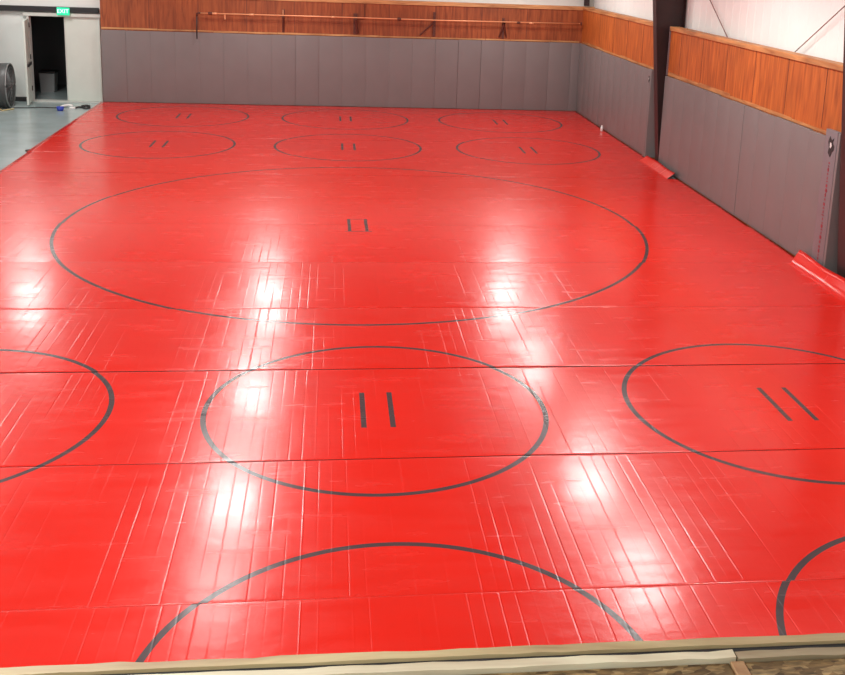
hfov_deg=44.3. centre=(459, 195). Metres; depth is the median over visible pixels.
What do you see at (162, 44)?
pad
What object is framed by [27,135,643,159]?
strip
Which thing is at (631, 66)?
pad
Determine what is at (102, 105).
strip
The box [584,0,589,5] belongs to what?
steel column
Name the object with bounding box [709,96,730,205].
pad
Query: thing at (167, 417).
strip
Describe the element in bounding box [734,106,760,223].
pad
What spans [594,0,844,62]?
wall
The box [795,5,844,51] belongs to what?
rod
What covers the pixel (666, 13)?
steel column
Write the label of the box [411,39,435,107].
pad
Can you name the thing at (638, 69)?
pad
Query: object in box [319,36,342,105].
pad
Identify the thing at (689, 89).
pad
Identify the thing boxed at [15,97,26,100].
trim
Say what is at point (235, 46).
pad
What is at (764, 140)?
pad
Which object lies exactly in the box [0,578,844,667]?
strip
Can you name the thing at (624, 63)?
pad
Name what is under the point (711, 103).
pad
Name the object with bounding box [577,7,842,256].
wall
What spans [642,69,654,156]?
pad
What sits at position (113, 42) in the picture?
pad
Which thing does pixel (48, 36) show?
wall
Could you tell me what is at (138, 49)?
pad
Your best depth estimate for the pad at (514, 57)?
27.80 m
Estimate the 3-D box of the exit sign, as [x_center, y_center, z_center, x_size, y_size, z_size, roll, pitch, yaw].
[-9.970,-4.648,26.114,0.300,0.200,0.085,1,13,-7]
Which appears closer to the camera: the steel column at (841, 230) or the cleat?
the cleat
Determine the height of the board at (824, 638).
0.244 m
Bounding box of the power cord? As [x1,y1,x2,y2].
[13,107,55,107]
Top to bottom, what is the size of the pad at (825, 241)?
1.930 m
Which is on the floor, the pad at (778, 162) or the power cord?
the power cord
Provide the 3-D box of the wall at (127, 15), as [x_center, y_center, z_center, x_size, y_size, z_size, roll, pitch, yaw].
[-2.792,-3.723,27.271,12.790,2.850,0.185,1,13,-7]
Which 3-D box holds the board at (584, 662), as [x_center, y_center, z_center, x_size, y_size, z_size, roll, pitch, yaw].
[-1.410,1.188,2.262,4.155,0.243,0.031,1,13,-7]
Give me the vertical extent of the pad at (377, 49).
1.820 m
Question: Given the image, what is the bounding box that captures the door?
[22,12,102,104]
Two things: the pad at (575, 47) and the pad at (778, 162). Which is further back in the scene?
the pad at (575, 47)
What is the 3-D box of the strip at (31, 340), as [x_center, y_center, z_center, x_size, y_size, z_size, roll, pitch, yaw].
[-1.030,1.410,11.125,12.301,0.287,1.813,1,13,-7]
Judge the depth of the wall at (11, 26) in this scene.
26.30 m
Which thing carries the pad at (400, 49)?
attached to the wall at (127, 15)
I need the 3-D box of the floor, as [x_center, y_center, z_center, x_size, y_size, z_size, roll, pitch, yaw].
[-3.461,0.815,14.258,17.880,0.150,34.000,1,13,-7]
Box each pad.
[101,30,127,101]
[125,31,151,102]
[150,31,175,102]
[175,32,199,102]
[199,32,223,103]
[223,33,247,103]
[247,34,271,104]
[271,35,294,104]
[295,35,318,105]
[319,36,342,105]
[342,37,365,106]
[365,37,388,106]
[388,38,412,107]
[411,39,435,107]
[434,39,458,107]
[456,40,480,108]
[479,40,503,108]
[501,41,526,109]
[523,42,548,109]
[546,42,571,110]
[567,43,579,110]
[576,43,586,113]
[581,45,590,116]
[586,47,595,120]
[591,49,602,124]
[597,52,607,126]
[603,54,614,131]
[609,56,621,136]
[616,59,629,140]
[622,62,635,145]
[630,64,642,150]
[637,67,648,153]
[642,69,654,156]
[658,76,674,167]
[667,79,685,176]
[677,83,696,183]
[687,87,707,190]
[697,91,720,197]
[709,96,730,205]
[721,100,746,214]
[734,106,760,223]
[748,111,775,233]
[763,117,792,243]
[778,123,811,254]
[795,130,825,256]
[811,129,840,273]
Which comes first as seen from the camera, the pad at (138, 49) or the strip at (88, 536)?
the strip at (88, 536)
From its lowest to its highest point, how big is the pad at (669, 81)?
1.820 m
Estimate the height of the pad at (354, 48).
1.827 m
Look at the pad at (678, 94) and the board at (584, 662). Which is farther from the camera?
the pad at (678, 94)
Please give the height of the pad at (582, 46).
1.831 m
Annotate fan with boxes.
[0,63,15,108]
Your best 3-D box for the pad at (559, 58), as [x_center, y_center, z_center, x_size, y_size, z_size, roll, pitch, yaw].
[2.671,-3.210,27.970,0.604,1.831,0.045,1,13,-7]
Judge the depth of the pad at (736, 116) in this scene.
17.18 m
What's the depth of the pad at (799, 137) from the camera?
14.91 m
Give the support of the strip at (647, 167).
on the floor
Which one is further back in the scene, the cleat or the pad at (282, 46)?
the pad at (282, 46)
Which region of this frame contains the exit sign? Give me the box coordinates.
[57,7,69,14]
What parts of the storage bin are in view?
lid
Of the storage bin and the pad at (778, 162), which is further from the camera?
the storage bin
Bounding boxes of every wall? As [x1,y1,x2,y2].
[0,0,593,101]
[31,16,66,84]
[100,0,594,111]
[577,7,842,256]
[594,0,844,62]
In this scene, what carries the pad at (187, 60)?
attached to the wall at (127, 15)
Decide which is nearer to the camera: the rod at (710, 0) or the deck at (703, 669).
the deck at (703, 669)
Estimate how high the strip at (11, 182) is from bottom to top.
0.051 m
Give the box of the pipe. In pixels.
[196,4,581,38]
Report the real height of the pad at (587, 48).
1.822 m
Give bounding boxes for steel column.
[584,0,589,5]
[653,0,686,160]
[837,19,844,277]
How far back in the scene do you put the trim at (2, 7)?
26.07 m
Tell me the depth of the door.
26.50 m
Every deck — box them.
[473,663,734,674]
[745,658,844,674]
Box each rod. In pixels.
[710,0,727,36]
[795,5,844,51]
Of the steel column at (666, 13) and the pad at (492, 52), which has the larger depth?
the pad at (492, 52)
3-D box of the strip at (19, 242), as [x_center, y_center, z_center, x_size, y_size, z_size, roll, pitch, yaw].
[-1.433,0.680,14.708,12.386,0.058,1.926,1,13,-7]
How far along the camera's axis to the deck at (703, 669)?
2.42 m
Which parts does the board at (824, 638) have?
gap strip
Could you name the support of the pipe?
attached to the wall at (127, 15)
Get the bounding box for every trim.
[0,5,98,12]
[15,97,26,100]
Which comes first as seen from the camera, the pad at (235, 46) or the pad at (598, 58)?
the pad at (598, 58)
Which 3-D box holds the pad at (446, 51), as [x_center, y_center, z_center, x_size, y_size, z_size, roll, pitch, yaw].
[-0.353,-3.233,27.593,0.604,1.822,0.045,1,13,-7]
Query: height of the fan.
1.106 m
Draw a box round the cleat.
[730,661,750,674]
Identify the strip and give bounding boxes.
[0,152,674,178]
[0,171,709,200]
[0,195,747,226]
[0,223,793,262]
[0,250,844,308]
[0,306,844,372]
[0,364,844,466]
[0,449,844,610]
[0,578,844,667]
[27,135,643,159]
[52,121,623,143]
[73,109,603,130]
[91,102,585,118]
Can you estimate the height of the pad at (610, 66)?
1.819 m
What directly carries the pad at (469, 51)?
attached to the wall at (127, 15)
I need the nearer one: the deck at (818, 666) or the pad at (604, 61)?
the deck at (818, 666)
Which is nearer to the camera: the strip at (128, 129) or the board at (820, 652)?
the board at (820, 652)
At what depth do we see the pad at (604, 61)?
25.46 m
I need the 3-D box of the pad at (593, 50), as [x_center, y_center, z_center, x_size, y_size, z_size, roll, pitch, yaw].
[3.400,-2.858,26.595,0.045,1.822,0.578,1,13,-7]
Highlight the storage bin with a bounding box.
[38,70,58,91]
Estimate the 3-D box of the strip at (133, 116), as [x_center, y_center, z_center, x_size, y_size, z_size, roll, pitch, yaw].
[-2.758,-1.824,25.285,12.440,0.051,1.826,1,13,-7]
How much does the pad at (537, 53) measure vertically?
1.824 m
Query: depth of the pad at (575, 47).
27.99 m
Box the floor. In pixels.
[0,84,675,178]
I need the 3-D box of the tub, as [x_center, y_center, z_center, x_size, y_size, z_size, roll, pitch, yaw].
[-9.745,-2.125,25.335,0.190,0.096,0.190,1,13,-7]
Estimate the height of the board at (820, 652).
0.239 m
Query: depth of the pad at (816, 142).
14.38 m
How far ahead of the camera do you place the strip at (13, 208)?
16.46 m
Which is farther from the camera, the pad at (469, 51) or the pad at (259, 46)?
the pad at (469, 51)
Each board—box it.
[0,633,844,674]
[142,649,735,674]
[734,647,844,662]
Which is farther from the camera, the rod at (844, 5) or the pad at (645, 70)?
the pad at (645, 70)
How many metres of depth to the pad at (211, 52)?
26.82 m
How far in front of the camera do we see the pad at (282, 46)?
27.03 m
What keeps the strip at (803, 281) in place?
on the floor
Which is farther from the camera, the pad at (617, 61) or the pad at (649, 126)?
the pad at (617, 61)
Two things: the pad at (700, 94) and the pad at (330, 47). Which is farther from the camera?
the pad at (330, 47)
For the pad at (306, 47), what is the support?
attached to the wall at (127, 15)
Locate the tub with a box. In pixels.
[56,106,63,110]

